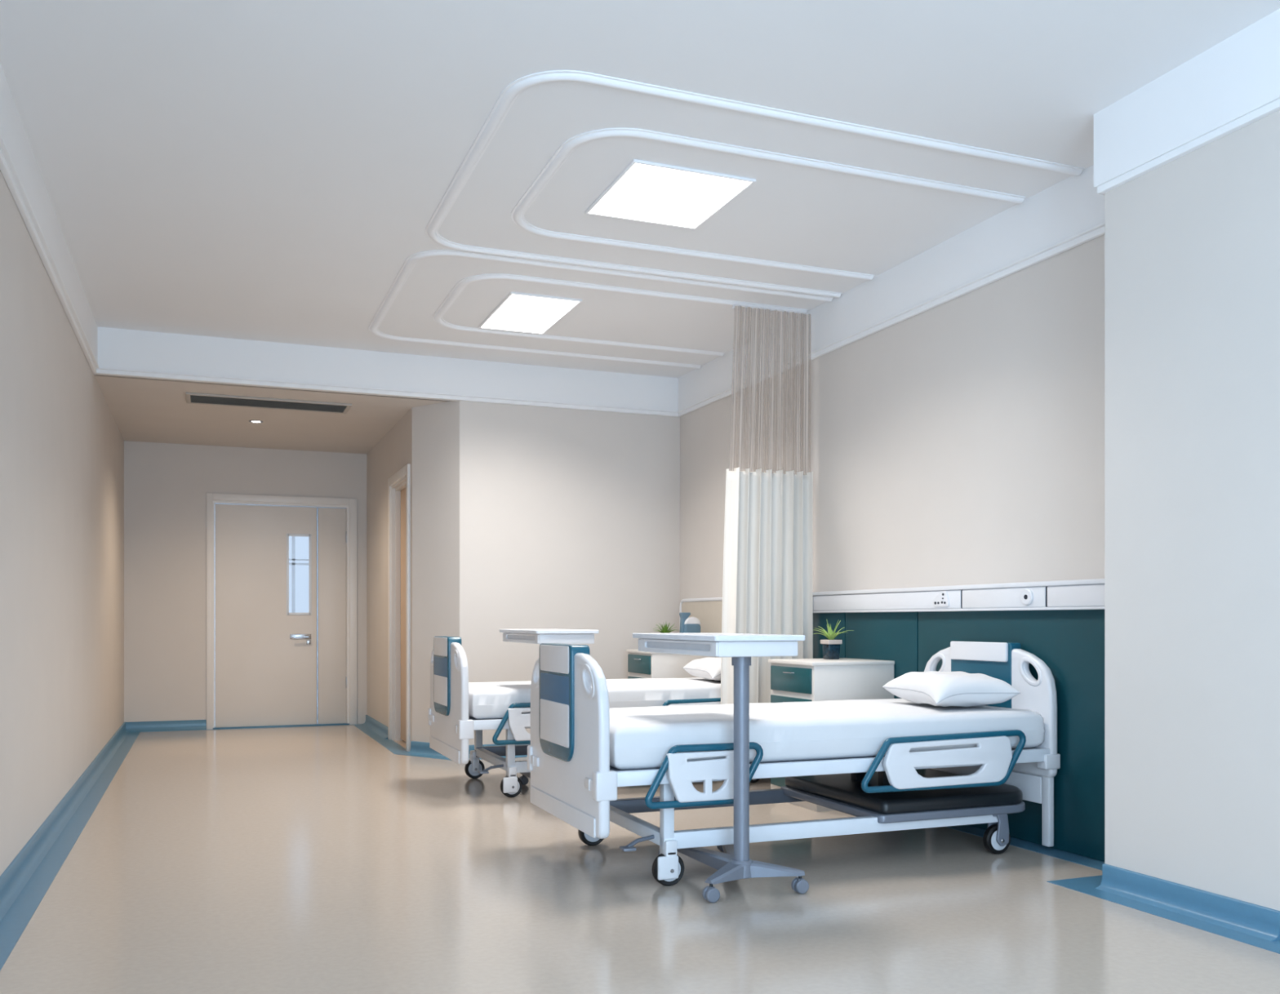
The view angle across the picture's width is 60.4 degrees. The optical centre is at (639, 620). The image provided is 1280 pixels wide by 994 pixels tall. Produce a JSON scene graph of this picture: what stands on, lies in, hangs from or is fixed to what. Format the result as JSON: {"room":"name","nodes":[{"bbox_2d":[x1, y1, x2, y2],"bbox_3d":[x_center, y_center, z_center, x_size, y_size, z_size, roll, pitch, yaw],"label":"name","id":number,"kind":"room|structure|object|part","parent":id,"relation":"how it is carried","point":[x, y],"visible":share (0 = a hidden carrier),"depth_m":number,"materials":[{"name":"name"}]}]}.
{"room":"hospital room","nodes":[
{"label":"hospital room","id":0,"kind":"room"},
{"bbox_2d":[0,169,124,875],"bbox_3d":[-2.269,-0.450,3.759,0.100,2.900,13.260,0,0,-22],"label":"wall","id":1,"kind":"structure","parent":0,"point":[62,444],"depth_m":5.15,"materials":[{"name":"paint"}]},
{"bbox_2d":[0,62,99,373],"bbox_3d":[-1.666,-1.751,2.422,0.040,0.298,10.130,0,0,-22],"label":"trim","id":2,"kind":"structure","parent":1,"relation":"attached to","point":[19,166],"depth_m":4.68,"materials":[{"name":"paint"}]},
{"bbox_2d":[0,722,128,921],"bbox_3d":[-2.200,0.955,3.787,0.050,0.090,13.060,0,0,-22],"label":"baseboard","id":3,"kind":"structure","parent":1,"relation":"attached to","point":[20,871],"depth_m":5.00,"materials":[{"name":"blue plastic"}]},
{"bbox_2d":[124,440,366,724],"bbox_3d":[-3.649,-0.305,10.289,2.130,2.610,0.100,0,0,-22],"label":"wall","id":4,"kind":"structure","parent":0,"point":[166,486],"depth_m":10.03,"materials":[{"name":"paint"}]},
{"bbox_2d":[125,720,206,732],"bbox_3d":[-4.294,0.955,9.954,0.685,0.090,0.050,0,0,-22],"label":"baseboard","id":5,"kind":"structure","parent":4,"relation":"attached to","point":[188,725],"depth_m":9.96,"materials":[{"name":"blue plastic"}]},
{"bbox_2d":[206,493,356,729],"bbox_3d":[-3.366,-0.086,10.377,1.348,2.172,0.125,0,0,-22],"label":"door","id":6,"kind":"structure","parent":4,"relation":"in","point":[268,665],"depth_m":10.36,"materials":[{"name":"paint"}]},
{"bbox_3d":[-3.209,0.176,10.410,0.193,0.097,0.071,0,0,-22],"label":"handle","id":7,"kind":"part","parent":6,"relation":"part of","materials":[{"name":"metal"}]},
{"bbox_2d":[94,374,448,453],"bbox_3d":[-2.968,-1.660,8.972,2.430,0.100,2.850,0,0,-22],"label":"ceiling","id":8,"kind":"structure","parent":0,"point":[142,410],"depth_m":8.79,"materials":[{"name":"paint"}]},
{"bbox_2d":[248,420,262,423],"bbox_3d":[-3.104,-1.607,8.892,0.110,0.006,0.110,0,0,-22],"label":"recessed light","id":9,"kind":"object","parent":8,"relation":"in","point":[251,421],"visible":1,"depth_m":8.88,"materials":[{"name":"grey metal"}]},
{"bbox_2d":[186,391,351,413],"bbox_3d":[-2.735,-1.602,8.123,1.140,0.016,0.360,0,0,-22],"label":"ceiling vent","id":10,"kind":"object","parent":8,"relation":"in","point":[191,397],"visible":1,"depth_m":8.09,"materials":[{"name":"black metal"}]},
{"bbox_2d":[93,373,449,401],"bbox_3d":[-1.634,-1.755,7.935,4.150,0.290,0.100,0,0,-22],"label":"beam","id":11,"kind":"structure","parent":0,"point":[93,373],"depth_m":7.56,"materials":[{"name":"paint"}]},
{"bbox_2d":[366,408,412,741],"bbox_3d":[-2.148,-0.305,9.538,0.110,2.610,2.600,0,0,-22],"label":"wall","id":12,"kind":"structure","parent":0,"point":[393,451],"depth_m":9.83,"materials":[{"name":"paint"}]},
{"bbox_2d":[362,715,387,738],"bbox_3d":[-2.399,0.955,9.955,0.050,0.090,1.440,0,0,-22],"label":"baseboard","id":13,"kind":"structure","parent":12,"relation":"attached to","point":[371,723],"depth_m":9.89,"materials":[{"name":"blue plastic"}]},
{"bbox_2d":[387,463,410,751],"bbox_3d":[-1.888,-0.098,8.842,0.127,2.195,0.965,0,0,-22],"label":"door","id":14,"kind":"structure","parent":12,"relation":"in","point":[399,484],"depth_m":9.18,"materials":[{"name":"paint"}]},
{"bbox_2d":[412,400,459,742],"bbox_3d":[-1.481,-0.305,8.215,0.517,2.610,0.136,0,0,36],"label":"wall","id":15,"kind":"structure","parent":0,"point":[435,427],"depth_m":8.18,"materials":[{"name":"paint"}]},
{"bbox_2d":[408,741,446,757],"bbox_3d":[-1.532,0.955,8.138,0.508,0.090,0.050,0,0,36],"label":"baseboard","id":16,"kind":"structure","parent":15,"relation":"attached to","point":[416,748],"depth_m":8.22,"materials":[{"name":"blue plastic"}]},
{"bbox_2d":[459,400,679,745],"bbox_3d":[-0.517,-0.305,8.375,1.750,2.610,0.100,0,0,-22],"label":"wall","id":17,"kind":"structure","parent":0,"point":[570,518],"depth_m":8.29,"materials":[{"name":"paint"}]},
{"bbox_2d":[96,326,678,417],"bbox_3d":[-1.613,-1.751,7.883,4.106,0.298,0.070,0,0,-22],"label":"trim","id":18,"kind":"structure","parent":17,"relation":"attached to","point":[126,353],"depth_m":7.75,"materials":[{"name":"paint"}]},
{"bbox_2d":[468,744,527,758],"bbox_3d":[-0.490,0.955,8.306,1.750,0.090,0.050,0,0,-22],"label":"baseboard","id":19,"kind":"structure","parent":17,"relation":"attached to","point":[470,747],"depth_m":8.07,"materials":[{"name":"blue plastic"}]},
{"bbox_2d":[368,249,833,368],"bbox_3d":[-0.353,-1.891,6.897,2.450,0.019,1.910,0,0,-22],"label":"trim","id":20,"kind":"structure","parent":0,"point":[410,263],"depth_m":6.25,"materials":[{"name":"white paint"}]},
{"bbox_2d":[432,273,808,355],"bbox_3d":[-0.178,-1.891,6.897,2.105,0.019,1.220,0,0,-22],"label":"trim","id":21,"kind":"structure","parent":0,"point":[460,285],"depth_m":6.55,"materials":[{"name":"white paint"}]},
{"bbox_2d":[0,0,1279,377],"bbox_3d":[0.245,-1.950,3.177,4.350,0.100,10.330,0,0,-22],"label":"ceiling","id":22,"kind":"structure","parent":0,"point":[268,171],"depth_m":4.30,"materials":[{"name":"paint"}]},
{"bbox_2d":[478,291,582,334],"bbox_3d":[-0.692,-1.894,6.801,0.434,0.012,0.804,0,0,-22],"label":"recessed light","id":23,"kind":"object","parent":22,"relation":"in","point":[518,312],"visible":1,"depth_m":6.77,"materials":[{"name":"white plastic"}]},
{"bbox_2d":[585,159,755,229],"bbox_3d":[0.122,-1.894,4.919,0.564,0.012,0.624,0,0,-22],"label":"recessed light","id":24,"kind":"object","parent":22,"relation":"in","point":[645,191],"visible":1,"depth_m":4.89,"materials":[{"name":"white plastic"}]},
{"bbox_2d":[720,304,813,704],"bbox_3d":[0.770,-0.588,6.580,0.591,2.576,0.138,0,0,-22],"label":"privacy curtain","id":25,"kind":"object","parent":22,"relation":"hanging from","point":[767,575],"visible":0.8,"depth_m":6.58,"materials":[{"name":"fabric"}]},
{"bbox_2d":[720,467,813,704],"bbox_3d":[0.770,-0.100,6.581,0.588,1.600,0.128,0,0,-22],"label":"drape","id":26,"kind":"object","parent":25,"relation":"hanging from","point":[767,575],"depth_m":6.57,"materials":[{"name":"white fabric"}]},
{"bbox_2d":[0,724,1279,993],"bbox_3d":[-0.293,1.050,4.540,4.350,0.100,13.260,0,0,-22],"label":"floor","id":27,"kind":"structure","parent":0,"point":[326,860],"depth_m":3.87,"materials":[{"name":"plastic"}]},
{"bbox_2d":[499,629,599,785],"bbox_3d":[-0.497,0.526,6.396,0.473,0.948,0.877,0,0,-22],"label":"table","id":28,"kind":"object","parent":27,"relation":"on","point":[519,636],"visible":0.41,"depth_m":6.02,"materials":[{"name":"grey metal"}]},
{"bbox_3d":[-0.684,0.100,6.278,0.012,0.052,0.746,0,0,-22],"label":"drawer","id":29,"kind":"part","parent":28,"relation":"part of","materials":[{"name":"white plastic"}]},
{"bbox_3d":[-0.580,0.910,6.429,0.072,0.056,0.636,0,0,-25],"label":"arm","id":30,"kind":"part","parent":28,"relation":"part of","materials":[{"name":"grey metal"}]},
{"bbox_2d":[505,632,594,644],"bbox_3d":[-0.533,0.100,6.337,0.315,0.056,0.750,0,0,-22],"label":"tray","id":31,"kind":"object","parent":28,"relation":"on","point":[519,637],"depth_m":6.01,"materials":[{"name":"white plastic"}]},
{"bbox_2d":[427,635,759,797],"bbox_3d":[-0.177,0.547,6.859,2.125,0.905,1.002,0,0,-22],"label":"hospital bed","id":32,"kind":"object","parent":27,"relation":"on","point":[451,727],"visible":0.4,"depth_m":6.26,"materials":[{"name":"plastic"}]},
{"bbox_3d":[-1.153,0.758,6.482,0.012,0.073,0.849,0,0,-22],"label":"kick panel","id":33,"kind":"part","parent":32,"relation":"part of","materials":[{"name":"white plastic"}]},
{"bbox_3d":[-1.130,0.459,6.483,0.044,0.673,0.924,0,0,-22],"label":"footboard","id":34,"kind":"part","parent":32,"relation":"part of","materials":[{"name":"white plastic"}]},
{"bbox_3d":[-1.021,0.709,6.956,0.044,0.222,0.044,0,0,-22],"label":"leg","id":35,"kind":"part","parent":32,"relation":"part of","materials":[{"name":"white metal"}]},
{"bbox_3d":[-0.172,0.580,6.861,2.020,0.055,0.910,0,0,-22],"label":"bed frame","id":36,"kind":"part","parent":32,"relation":"part of","materials":[{"name":"white metal"}]},
{"bbox_3d":[-0.318,0.831,7.231,1.550,0.062,0.045,0,0,-22],"label":"chassis rail","id":37,"kind":"part","parent":32,"relation":"part of","materials":[{"name":"grey metal"}]},
{"bbox_3d":[-0.733,0.709,6.226,0.044,0.222,0.044,0,0,-22],"label":"leg","id":38,"kind":"part","parent":32,"relation":"part of","materials":[{"name":"white metal"}]},
{"bbox_3d":[-0.032,0.831,6.506,1.550,0.062,0.045,0,0,-22],"label":"chassis rail","id":39,"kind":"part","parent":32,"relation":"part of","materials":[{"name":"white metal"}]},
{"bbox_3d":[-0.592,0.580,6.172,0.307,0.184,0.028,0,0,-22],"label":"rail","id":40,"kind":"part","parent":32,"relation":"part of","materials":[{"name":"white plastic"}]},
{"bbox_2d":[468,677,720,719],"bbox_3d":[-0.170,0.469,6.862,1.975,0.168,0.881,0,0,-22],"label":"mattress","id":41,"kind":"object","parent":32,"relation":"on","point":[486,700],"visible":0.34,"depth_m":6.47,"materials":[{"name":"white fabric"}]},
{"bbox_2d":[682,657,720,680],"bbox_3d":[0.545,0.309,7.059,0.384,0.144,0.603,0,0,-16],"label":"pillow","id":42,"kind":"object","parent":41,"relation":"on","point":[708,668],"visible":0.55,"depth_m":6.96,"materials":[{"name":"fabric"}]},
{"bbox_3d":[0.430,0.580,6.576,0.627,0.194,0.028,0,0,-22],"label":"rail","id":43,"kind":"part","parent":32,"relation":"part of","materials":[{"name":"white plastic"}]},
{"bbox_2d":[626,649,715,679],"bbox_3d":[0.216,0.609,8.120,0.522,0.783,0.487,0,0,-22],"label":"base cabinet","id":44,"kind":"object","parent":27,"relation":"on","point":[641,664],"visible":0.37,"depth_m":7.89,"materials":[{"name":"beige laminate"}]},
{"bbox_3d":[-0.005,0.490,8.032,0.016,0.150,0.431,0,0,-22],"label":"drawer","id":45,"kind":"part","parent":44,"relation":"part of","materials":[{"name":"teal wood"}]},
{"bbox_3d":[-0.005,0.319,8.032,0.016,0.133,0.431,0,0,-22],"label":"drawer","id":46,"kind":"part","parent":44,"relation":"part of","materials":[{"name":"teal wood"}]},
{"bbox_2d":[653,622,679,633],"bbox_3d":[0.195,0.108,8.146,0.193,0.219,0.192,0,0,14],"label":"potted plant","id":47,"kind":"object","parent":44,"relation":"on","point":[664,629],"visible":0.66,"depth_m":8.12,"materials":[{"name":"green plant"}]},
{"bbox_2d":[679,613,700,633],"bbox_3d":[0.361,0.079,8.099,0.150,0.276,0.110,0,0,-22],"label":"water jug","id":48,"kind":"object","parent":44,"relation":"on","point":[688,624],"visible":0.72,"depth_m":8.06,"materials":[{"name":"blue plastic"}]},
{"bbox_3d":[0.328,0.079,8.086,0.079,0.276,0.050,0,0,-22],"label":"handle","id":49,"kind":"part","parent":48,"relation":"part of","materials":[{"name":"blue plastic"}]},
{"bbox_3d":[0.373,0.002,8.103,0.124,0.055,0.100,0,0,-22],"label":"lid","id":50,"kind":"part","parent":48,"relation":"part of","materials":[{"name":"white plastic"}]},
{"bbox_2d":[632,632,808,902],"bbox_3d":[0.320,0.526,4.294,0.473,0.948,0.877,0,0,-22],"label":"table","id":51,"kind":"object","parent":27,"relation":"on","point":[735,864],"visible":0.86,"depth_m":4.01,"materials":[{"name":"white plastic"}]},
{"bbox_3d":[0.134,0.100,4.176,0.012,0.052,0.746,0,0,-22],"label":"drawer","id":52,"kind":"part","parent":51,"relation":"part of","materials":[{"name":"white plastic"}]},
{"bbox_3d":[0.237,0.910,4.327,0.072,0.056,0.636,0,0,-25],"label":"arm","id":53,"kind":"part","parent":51,"relation":"part of","materials":[{"name":"grey metal"}]},
{"bbox_2d":[640,638,797,657],"bbox_3d":[0.284,0.100,4.235,0.315,0.056,0.750,0,0,-22],"label":"tabletop","id":54,"kind":"object","parent":51,"relation":"on","point":[700,648],"depth_m":3.92,"materials":[{"name":"white plastic"}]},
{"bbox_3d":[0.308,0.910,3.970,0.072,0.056,0.190,0,0,43],"label":"arm","id":55,"kind":"part","parent":51,"relation":"part of","materials":[{"name":"grey metal"}]},
{"bbox_3d":[0.368,0.910,4.405,0.072,0.056,0.732,0,0,-1],"label":"arm","id":56,"kind":"part","parent":51,"relation":"part of","materials":[{"name":"grey metal"}]},
{"bbox_3d":[0.488,0.910,4.039,0.230,0.056,0.072,0,0,0],"label":"arm","id":57,"kind":"part","parent":51,"relation":"part of","materials":[{"name":"grey metal"}]},
{"bbox_2d":[527,641,1060,886],"bbox_3d":[0.657,0.547,4.786,2.125,0.905,1.002,0,0,-22],"label":"hospital bed","id":58,"kind":"object","parent":27,"relation":"on","point":[573,780],"visible":0.87,"depth_m":4.47,"materials":[{"name":"white plastic"}]},
{"bbox_3d":[-0.319,0.758,4.409,0.012,0.073,0.849,0,0,-22],"label":"kick panel","id":59,"kind":"part","parent":58,"relation":"part of","materials":[{"name":"white plastic"}]},
{"bbox_3d":[-0.295,0.459,4.410,0.044,0.673,0.924,0,0,-22],"label":"footboard","id":60,"kind":"part","parent":58,"relation":"part of","materials":[{"name":"white plastic"}]},
{"bbox_3d":[0.102,0.709,4.153,0.044,0.222,0.044,0,0,-22],"label":"leg","id":61,"kind":"part","parent":58,"relation":"part of","materials":[{"name":"white metal"}]},
{"bbox_3d":[0.243,0.580,4.099,0.307,0.184,0.028,0,0,-22],"label":"rail","id":62,"kind":"part","parent":58,"relation":"part of","materials":[{"name":"white plastic"}]},
{"bbox_3d":[0.517,0.831,5.158,1.550,0.062,0.045,0,0,-22],"label":"chassis rail","id":63,"kind":"part","parent":58,"relation":"part of","materials":[{"name":"grey metal"}]},
{"bbox_2d":[609,698,1044,769],"bbox_3d":[0.665,0.469,4.789,1.975,0.168,0.881,0,0,-22],"label":"mattress","id":64,"kind":"object","parent":58,"relation":"on","point":[642,737],"visible":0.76,"depth_m":4.41,"materials":[{"name":"white fabric"}]},
{"bbox_2d":[882,671,1021,706],"bbox_3d":[1.392,0.307,4.969,0.394,0.149,0.554,0,0,-12],"label":"pillow","id":65,"kind":"object","parent":64,"relation":"on","point":[944,689],"visible":1,"depth_m":4.75,"materials":[{"name":"fabric"}]},
{"bbox_3d":[0.803,0.831,4.432,1.550,0.062,0.045,0,0,-22],"label":"chassis rail","id":66,"kind":"part","parent":58,"relation":"part of","materials":[{"name":"white metal"}]},
{"bbox_3d":[0.663,0.580,4.788,2.020,0.055,0.910,0,0,-22],"label":"bed frame","id":67,"kind":"part","parent":58,"relation":"part of","materials":[{"name":"white metal"}]},
{"bbox_3d":[1.014,0.674,5.056,0.080,0.152,0.044,0,0,-22],"label":"leg","id":68,"kind":"part","parent":58,"relation":"part of","materials":[{"name":"metal"}]},
{"bbox_3d":[1.095,0.674,4.851,0.080,0.152,0.044,0,0,-22],"label":"leg","id":69,"kind":"part","parent":58,"relation":"part of","materials":[{"name":"metal"}]},
{"bbox_3d":[1.265,0.580,4.502,0.627,0.194,0.028,0,0,-22],"label":"rail","id":70,"kind":"part","parent":58,"relation":"part of","materials":[{"name":"white plastic"}]},
{"bbox_3d":[1.615,0.741,5.164,0.026,0.118,0.780,0,0,-22],"label":"head panel","id":71,"kind":"part","parent":58,"relation":"part of","materials":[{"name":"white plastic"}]},
{"bbox_3d":[1.616,0.401,5.165,0.044,0.558,0.924,0,0,-22],"label":"headboard","id":72,"kind":"part","parent":58,"relation":"part of","materials":[{"name":"white plastic"}]},
{"bbox_3d":[1.772,0.825,4.780,0.032,0.310,0.044,0,0,-22],"label":"headboard post","id":73,"kind":"part","parent":58,"relation":"part of","materials":[{"name":"white plastic"}]},
{"bbox_2d":[768,657,894,812],"bbox_3d":[1.038,0.609,6.041,0.522,0.783,0.487,0,0,-22],"label":"base cabinet","id":74,"kind":"object","parent":27,"relation":"on","point":[792,680],"visible":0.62,"depth_m":5.85,"materials":[{"name":"beige laminate"}]},
{"bbox_3d":[0.816,0.755,5.954,0.016,0.320,0.431,0,0,-22],"label":"door","id":75,"kind":"part","parent":74,"relation":"part of","materials":[{"name":"teal"}]},
{"bbox_3d":[0.816,0.490,5.954,0.016,0.150,0.431,0,0,-22],"label":"drawer","id":76,"kind":"part","parent":74,"relation":"part of","materials":[{"name":"teal wood"}]},
{"bbox_3d":[0.816,0.319,5.954,0.016,0.133,0.431,0,0,-22],"label":"drawer","id":77,"kind":"part","parent":74,"relation":"part of","materials":[{"name":"teal wood"}]},
{"bbox_2d":[813,620,849,659],"bbox_3d":[1.074,0.104,6.152,0.210,0.226,0.198,0,0,40],"label":"potted plant","id":78,"kind":"object","parent":74,"relation":"on","point":[831,647],"visible":1,"depth_m":6.12,"materials":[{"name":"green plant"}]},
{"bbox_3d":[1.070,0.173,6.153,0.075,0.088,0.075,0,0,-22],"label":"pot","id":79,"kind":"part","parent":78,"relation":"part of","materials":[{"name":"black ceramic"}]},
{"bbox_2d":[0,724,1279,970],"bbox_3d":[-0.293,0.999,4.540,4.150,0.002,13.060,0,0,-22],"label":"trim","id":80,"kind":"structure","parent":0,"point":[15,922],"depth_m":4.30,"materials":[{"name":"blue plastic"}]},
{"bbox_2d":[425,70,1084,297],"bbox_3d":[0.371,-1.891,5.076,2.440,0.019,1.950,0,0,-22],"label":"trim","id":81,"kind":"structure","parent":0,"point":[509,94],"depth_m":4.34,"materials":[{"name":"white paint"}]},
{"bbox_2d":[511,128,1026,279],"bbox_3d":[0.522,-1.891,5.130,2.100,0.019,1.260,0,0,-22],"label":"trim","id":82,"kind":"structure","parent":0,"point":[564,151],"depth_m":4.72,"materials":[{"name":"white paint"}]},
{"bbox_2d":[680,234,1104,602],"bbox_3d":[2.222,-0.450,3.958,0.100,2.900,10.330,0,0,-22],"label":"wall","id":83,"kind":"structure","parent":0,"point":[959,441],"depth_m":5.48,"materials":[{"name":"paint"}]},
{"bbox_2d":[679,597,722,657],"bbox_3d":[0.671,0.365,7.707,0.027,1.069,1.924,0,0,-22],"label":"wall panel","id":84,"kind":"object","parent":83,"relation":"attached to","point":[708,611],"visible":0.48,"depth_m":8.15,"materials":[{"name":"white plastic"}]},
{"bbox_2d":[676,164,1104,417],"bbox_3d":[1.162,-1.751,6.450,0.040,0.298,4.715,0,0,-22],"label":"trim","id":85,"kind":"structure","parent":83,"relation":"attached to","point":[1068,214],"depth_m":5.49,"materials":[{"name":"paint"}]},
{"bbox_2d":[812,578,1104,613],"bbox_3d":[1.518,-0.109,5.511,0.066,0.126,2.753,0,0,-22],"label":"bed head panel","id":86,"kind":"object","parent":83,"relation":"attached to","point":[1077,594],"visible":0.8,"depth_m":5.27,"materials":[{"name":"white plastic"}]},
{"bbox_2d":[933,591,949,607],"bbox_3d":[1.503,-0.108,5.486,0.010,0.080,0.120,0,0,-22],"label":"socket","id":87,"kind":"object","parent":86,"relation":"attached to","point":[940,598],"depth_m":5.48,"materials":[{"name":"white plastic"}]},
{"bbox_2d":[813,609,1104,862],"bbox_3d":[1.543,0.472,5.511,0.019,1.048,2.733,0,0,-22],"label":"panelling","id":88,"kind":"object","parent":83,"relation":"attached to","point":[1070,642],"visible":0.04,"depth_m":4.80,"materials":[{"name":"teal laminate"}]},
{"bbox_3d":[1.119,0.472,6.586,0.019,1.048,0.420,0,0,-22],"label":"panel","id":89,"kind":"part","parent":88,"relation":"part of","materials":[{"name":"teal laminate"}]},
{"bbox_3d":[1.326,0.472,6.061,0.019,1.048,0.690,0,0,-22],"label":"panel","id":90,"kind":"part","parent":88,"relation":"part of","materials":[{"name":"teal laminate"}]},
{"bbox_3d":[1.751,0.472,4.985,0.019,1.048,1.603,0,0,-22],"label":"panel","id":91,"kind":"part","parent":88,"relation":"part of","materials":[{"name":"teal laminate"}]},
{"bbox_2d":[1093,8,1279,195],"bbox_3d":[2.019,-1.750,3.832,0.370,0.300,0.785,0,0,-22],"label":"trim","id":92,"kind":"structure","parent":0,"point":[1233,84],"depth_m":3.73,"materials":[{"name":"paint"}]},
{"bbox_2d":[1104,110,1279,911],"bbox_3d":[2.032,-0.300,3.840,0.340,2.600,0.730,0,0,-22],"label":"wall","id":93,"kind":"structure","parent":0,"point":[1192,242],"depth_m":3.74,"materials":[{"name":"paint"}]},
{"bbox_2d":[1094,863,1279,942],"bbox_3d":[1.850,0.955,3.768,0.050,0.090,0.730,0,0,-22],"label":"baseboard","id":94,"kind":"structure","parent":93,"relation":"attached to","point":[1245,917],"depth_m":3.72,"materials":[{"name":"blue plastic"}]},
{"label":"outside","id":95,"kind":"structure","parent":0,"visible":0},
{"bbox_2d":[288,536,308,613],"bbox_3d":[-3.333,-0.540,11.027,0.900,1.080,0.040,0,0,-22],"label":"window","id":96,"kind":"structure","parent":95,"point":[293,559],"depth_m":10.96,"materials":[{"name":"white glass"}]}
]}

